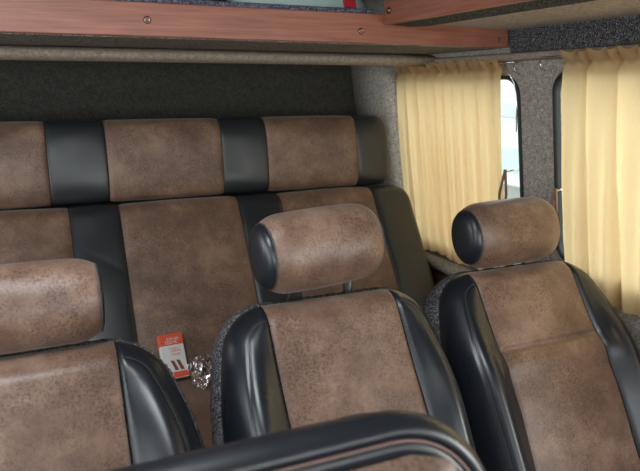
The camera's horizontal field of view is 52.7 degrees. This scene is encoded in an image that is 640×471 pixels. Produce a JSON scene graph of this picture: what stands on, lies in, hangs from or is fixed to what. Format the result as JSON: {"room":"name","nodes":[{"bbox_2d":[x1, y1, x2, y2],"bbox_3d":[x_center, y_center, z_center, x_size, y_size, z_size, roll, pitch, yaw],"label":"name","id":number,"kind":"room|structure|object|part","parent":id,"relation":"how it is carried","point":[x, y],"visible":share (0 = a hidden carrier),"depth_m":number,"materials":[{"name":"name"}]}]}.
{"room":"vehicle interior","nodes":[
{"label":"vehicle interior","id":0,"kind":"room"},
{"bbox_2d":[0,0,383,121],"bbox_3d":[-0.988,-0.049,2.317,2.850,1.660,0.050,-6,14,-23],"label":"wall","id":1,"kind":"structure","parent":0,"point":[30,90],"depth_m":2.38,"materials":[{"name":"fabric"}]},
{"bbox_2d":[0,0,508,54],"bbox_3d":[-0.815,-0.562,1.747,2.605,0.092,0.876,-6,14,-23],"label":"shelf","id":2,"kind":"object","parent":1,"relation":"attached to","point":[151,24],"visible":0.94,"depth_m":1.58,"materials":[{"name":"red wood"}]},
{"bbox_2d":[227,0,364,8],"bbox_3d":[-0.073,-0.647,1.869,0.422,0.161,0.268,-6,14,-23],"label":"plastic bag","id":3,"kind":"object","parent":2,"relation":"on","point":[359,4],"visible":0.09,"depth_m":1.75,"materials":[{"name":"white plastic"}]},
{"bbox_2d":[343,0,356,7],"bbox_3d":[0.083,-0.658,1.806,0.060,0.050,0.035,-6,14,-23],"label":"print","id":4,"kind":"object","parent":3,"relation":"attached to","point":[346,3],"depth_m":1.79,"materials":[{"name":"red"}]},
{"bbox_2d":[351,65,403,189],"bbox_3d":[0.316,-0.019,2.771,0.320,1.400,0.238,-6,14,-23],"label":"trim","id":5,"kind":"structure","parent":1,"relation":"attached to","point":[374,87],"depth_m":2.55,"materials":[{"name":"grey carpet"}]},
{"bbox_2d":[430,14,639,352],"bbox_3d":[1.136,0.250,1.014,0.271,1.660,3.675,-6,14,-23],"label":"wall","id":6,"kind":"structure","parent":0,"point":[535,85],"depth_m":1.87,"materials":[{"name":"grey fabric"}]},
{"bbox_2d":[0,45,435,65],"bbox_3d":[-0.844,-0.494,1.747,2.700,0.039,0.100,-6,14,-23],"label":"trim","id":7,"kind":"structure","parent":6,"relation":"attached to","point":[7,52],"depth_m":1.92,"materials":[{"name":"beige carpet"}]},
{"bbox_2d":[430,267,448,284],"bbox_3d":[0.543,0.220,2.350,0.051,0.122,0.750,-6,14,-23],"label":"trim","id":8,"kind":"structure","parent":6,"relation":"attached to","point":[437,276],"depth_m":2.49,"materials":[{"name":"red wood"}]},
{"bbox_2d":[424,250,477,274],"bbox_3d":[0.513,0.134,2.317,0.078,0.040,0.750,-6,14,-23],"label":"trim","id":9,"kind":"structure","parent":6,"relation":"attached to","point":[441,263],"depth_m":2.39,"materials":[{"name":"grey carpet"}]},
{"bbox_2d":[393,61,518,131],"bbox_3d":[0.428,-0.474,2.186,0.027,0.204,0.696,-6,14,-23],"label":"wire","id":10,"kind":"object","parent":6,"relation":"attached to","point":[514,62],"visible":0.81,"depth_m":1.88,"materials":[{"name":"silver metal"}]},
{"bbox_2d":[393,58,503,269],"bbox_3d":[0.454,-0.246,2.266,0.134,0.704,0.608,-6,14,-23],"label":"curtain","id":11,"kind":"object","parent":10,"relation":"hanging from","point":[449,114],"visible":0.77,"depth_m":2.23,"materials":[{"name":"fabric"}]},
{"bbox_2d":[498,168,518,199],"bbox_3d":[0.586,-0.145,2.003,0.060,0.126,0.034,-6,14,-23],"label":"tieback","id":12,"kind":"object","parent":11,"relation":"attached to","point":[504,176],"visible":0.73,"depth_m":1.99,"materials":[{"name":"brown"}]},
{"bbox_3d":[0.566,-0.142,1.995,0.013,0.125,0.034,-10,16,-37],"label":"cord","id":13,"kind":"part","parent":12,"relation":"part of","materials":[{"name":"brown fabric"}]},
{"bbox_2d":[384,0,639,29],"bbox_3d":[0.797,-0.403,0.818,0.420,0.100,2.169,-6,14,-23],"label":"shelf","id":14,"kind":"object","parent":6,"relation":"attached to","point":[490,14],"visible":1,"depth_m":1.50,"materials":[{"name":"red wood"}]},
{"bbox_2d":[501,76,524,265],"bbox_3d":[0.494,-0.242,2.273,0.124,0.613,0.670,-6,14,-23],"label":"window","id":15,"kind":"structure","parent":6,"relation":"in","point":[508,78],"depth_m":1.94,"materials":[{"name":"black rubber"}]},
{"bbox_2d":[433,44,639,63],"bbox_3d":[0.870,-0.368,1.214,0.018,0.025,2.800,-6,14,-23],"label":"trim","id":16,"kind":"structure","parent":6,"relation":"attached to","point":[533,55],"depth_m":1.85,"materials":[{"name":"beige carpet"}]},
{"bbox_2d":[552,72,564,260],"bbox_3d":[0.865,-0.097,1.442,0.115,0.545,0.900,-6,14,-23],"label":"window","id":17,"kind":"structure","parent":6,"relation":"in","point":[556,97],"depth_m":1.81,"materials":[{"name":"black rubber"}]},
{"bbox_2d":[508,15,639,52],"bbox_3d":[0.997,-0.344,0.921,0.018,0.064,2.165,-6,14,-23],"label":"trim","id":18,"kind":"structure","parent":6,"relation":"attached to","point":[625,30],"depth_m":1.65,"materials":[{"name":"carpet"}]},
{"bbox_2d":[539,52,618,70],"bbox_3d":[0.805,-0.373,1.342,0.027,0.040,0.983,-6,14,-23],"label":"wire","id":19,"kind":"object","parent":6,"relation":"attached to","point":[618,52],"visible":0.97,"depth_m":1.75,"materials":[{"name":"silver metal"}]},
{"bbox_2d":[560,44,639,316],"bbox_3d":[0.841,-0.081,1.407,0.132,0.662,0.818,-6,14,-23],"label":"curtain","id":20,"kind":"object","parent":19,"relation":"hanging from","point":[600,99],"visible":0.98,"depth_m":1.64,"materials":[{"name":"fabric"}]},
{"bbox_2d":[550,188,561,212],"bbox_3d":[0.675,-0.073,1.825,0.060,0.126,0.034,-6,14,-23],"label":"tieback","id":21,"kind":"object","parent":20,"relation":"attached to","point":[555,191],"visible":0.42,"depth_m":1.80,"materials":[{"name":"brown"}]},
{"bbox_3d":[0.656,-0.071,1.817,0.013,0.125,0.034,-10,16,-37],"label":"cord","id":22,"kind":"part","parent":21,"relation":"part of","materials":[{"name":"brown plastic"}]},
{"bbox_3d":[-0.204,1.190,0.741,3.200,0.050,4.000,-6,14,-23],"label":"floor","id":23,"kind":"structure","parent":0,"visible":0},
{"bbox_2d":[0,258,205,470],"bbox_3d":[-0.397,0.603,0.949,0.596,1.002,0.767,-6,14,-23],"label":"seat","id":24,"kind":"object","parent":23,"relation":"on","point":[103,404],"visible":0.97,"depth_m":1.10,"materials":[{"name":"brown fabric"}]},
{"bbox_3d":[-0.457,0.464,1.053,0.298,0.464,0.343,-6,14,-23],"label":"panel","id":25,"kind":"part","parent":24,"relation":"part of","materials":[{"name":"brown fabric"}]},
{"bbox_2d":[0,115,434,447],"bbox_3d":[-0.597,0.307,1.797,2.293,1.200,1.000,-6,14,-23],"label":"bench","id":26,"kind":"object","parent":23,"relation":"on","point":[166,211],"visible":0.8,"depth_m":2.03,"materials":[{"name":"black leather"}]},
{"bbox_3d":[-1.007,-0.206,1.923,0.358,0.256,0.156,-6,14,-23],"label":"roll panel","id":27,"kind":"part","parent":26,"relation":"part of","materials":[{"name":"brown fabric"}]},
{"bbox_3d":[-0.881,0.179,1.811,0.378,0.456,0.384,-6,14,-23],"label":"panel","id":28,"kind":"part","parent":26,"relation":"part of","materials":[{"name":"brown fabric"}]},
{"bbox_3d":[-0.518,-0.256,2.137,0.366,0.256,0.156,-6,14,-23],"label":"roll panel","id":29,"kind":"part","parent":26,"relation":"part of","materials":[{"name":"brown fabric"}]},
{"bbox_2d":[157,332,188,378],"bbox_3d":[-0.422,0.346,1.851,0.067,0.123,0.091,-7,14,-26],"label":"carton","id":30,"kind":"object","parent":26,"relation":"on","point":[170,346],"visible":0.97,"depth_m":1.84,"materials":[{"name":"white cardboard"}]},
{"bbox_2d":[157,332,182,348],"bbox_3d":[-0.433,0.302,1.863,0.067,0.034,0.029,-7,-18,-26],"label":"print","id":31,"kind":"object","parent":30,"relation":"attached to","point":[173,340],"depth_m":1.85,"materials":[{"name":"orange"}]},
{"bbox_2d":[171,360,184,369],"bbox_3d":[-0.404,0.366,1.833,0.036,0.030,0.001,-6,-18,-27],"label":"print","id":32,"kind":"object","parent":30,"relation":"on","point":[173,362],"depth_m":1.83},
{"bbox_2d":[173,370,188,377],"bbox_3d":[-0.398,0.396,1.841,0.043,0.016,0.029,-7,-18,-26],"label":"print","id":33,"kind":"object","parent":30,"relation":"attached to","point":[176,373],"depth_m":1.83,"materials":[{"name":"orange"}]},
{"bbox_3d":[-0.402,0.132,2.021,0.378,0.455,0.386,-6,14,-23],"label":"panel","id":34,"kind":"part","parent":26,"relation":"part of","materials":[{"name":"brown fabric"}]},
{"bbox_2d":[176,367,212,447],"bbox_3d":[-0.239,0.509,1.732,0.378,0.135,0.510,-6,14,-23],"label":"bench cushion","id":35,"kind":"object","parent":26,"relation":"on","point":[196,388],"depth_m":1.75,"materials":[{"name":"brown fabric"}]},
{"bbox_3d":[-0.659,0.230,2.066,2.080,0.630,0.440,-6,14,-23],"label":"bench frame","id":36,"kind":"part","parent":26,"relation":"part of","materials":[{"name":"brown leather"}]},
{"bbox_3d":[-0.047,-0.302,2.342,0.344,0.256,0.156,-6,14,-23],"label":"roll panel","id":37,"kind":"part","parent":26,"relation":"part of","materials":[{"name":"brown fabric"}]},
{"bbox_3d":[0.070,0.084,2.227,0.353,0.456,0.384,-6,14,-23],"label":"panel","id":38,"kind":"part","parent":26,"relation":"part of","materials":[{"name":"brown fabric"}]},
{"bbox_2d":[106,410,485,470],"bbox_3d":[-0.025,0.730,0.412,0.670,0.993,0.668,-6,14,-23],"label":"seat","id":39,"kind":"object","parent":23,"relation":"on","point":[389,440],"visible":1,"depth_m":0.59,"materials":[{"name":"black leather"}]},
{"bbox_3d":[-0.086,0.508,0.501,0.586,0.531,0.186,-6,14,-23],"label":"panel","id":40,"kind":"part","parent":39,"relation":"part of","materials":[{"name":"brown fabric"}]},
{"bbox_2d":[210,203,476,453],"bbox_3d":[0.130,0.521,1.178,0.539,1.058,0.779,-6,14,-23],"label":"seat","id":41,"kind":"object","parent":23,"relation":"on","point":[286,363],"visible":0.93,"depth_m":1.28,"materials":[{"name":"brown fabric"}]},
{"bbox_3d":[-0.065,0.128,1.351,0.024,0.104,0.050,-6,14,-23],"label":"headrest post","id":42,"kind":"part","parent":41,"relation":"part of","materials":[{"name":"black"}]},
{"bbox_3d":[0.073,0.385,1.278,0.288,0.464,0.343,-6,14,-23],"label":"panel","id":43,"kind":"part","parent":41,"relation":"part of","materials":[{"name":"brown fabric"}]},
{"bbox_3d":[0.063,0.113,1.415,0.025,0.105,0.036,-6,14,-23],"label":"headrest post","id":44,"kind":"part","parent":41,"relation":"part of","materials":[{"name":"black"}]},
{"bbox_2d":[423,197,639,470],"bbox_3d":[0.617,0.475,1.452,0.564,1.026,0.800,-6,14,-23],"label":"seat","id":45,"kind":"object","parent":23,"relation":"on","point":[546,370],"visible":0.97,"depth_m":1.53,"materials":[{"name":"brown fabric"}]},
{"bbox_3d":[0.559,0.334,1.554,0.298,0.460,0.367,-6,14,-23],"label":"panel","id":46,"kind":"part","parent":45,"relation":"part of","materials":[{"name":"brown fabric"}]},
{"label":"outside","id":47,"kind":"structure","parent":0,"visible":0},
{"bbox_2d":[503,184,519,263],"bbox_3d":[2.018,0.697,5.581,32.000,0.050,32.000,-6,14,-23],"label":"ground","id":48,"kind":"structure","parent":47,"point":[513,191],"depth_m":12.11,"materials":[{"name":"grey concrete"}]},
{"bbox_2d":[501,80,519,186],"bbox_3d":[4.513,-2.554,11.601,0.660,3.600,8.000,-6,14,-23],"label":"building","id":49,"kind":"structure","parent":48,"relation":"on","point":[509,136],"depth_m":12.76,"materials":[{"name":"white"}]}
]}

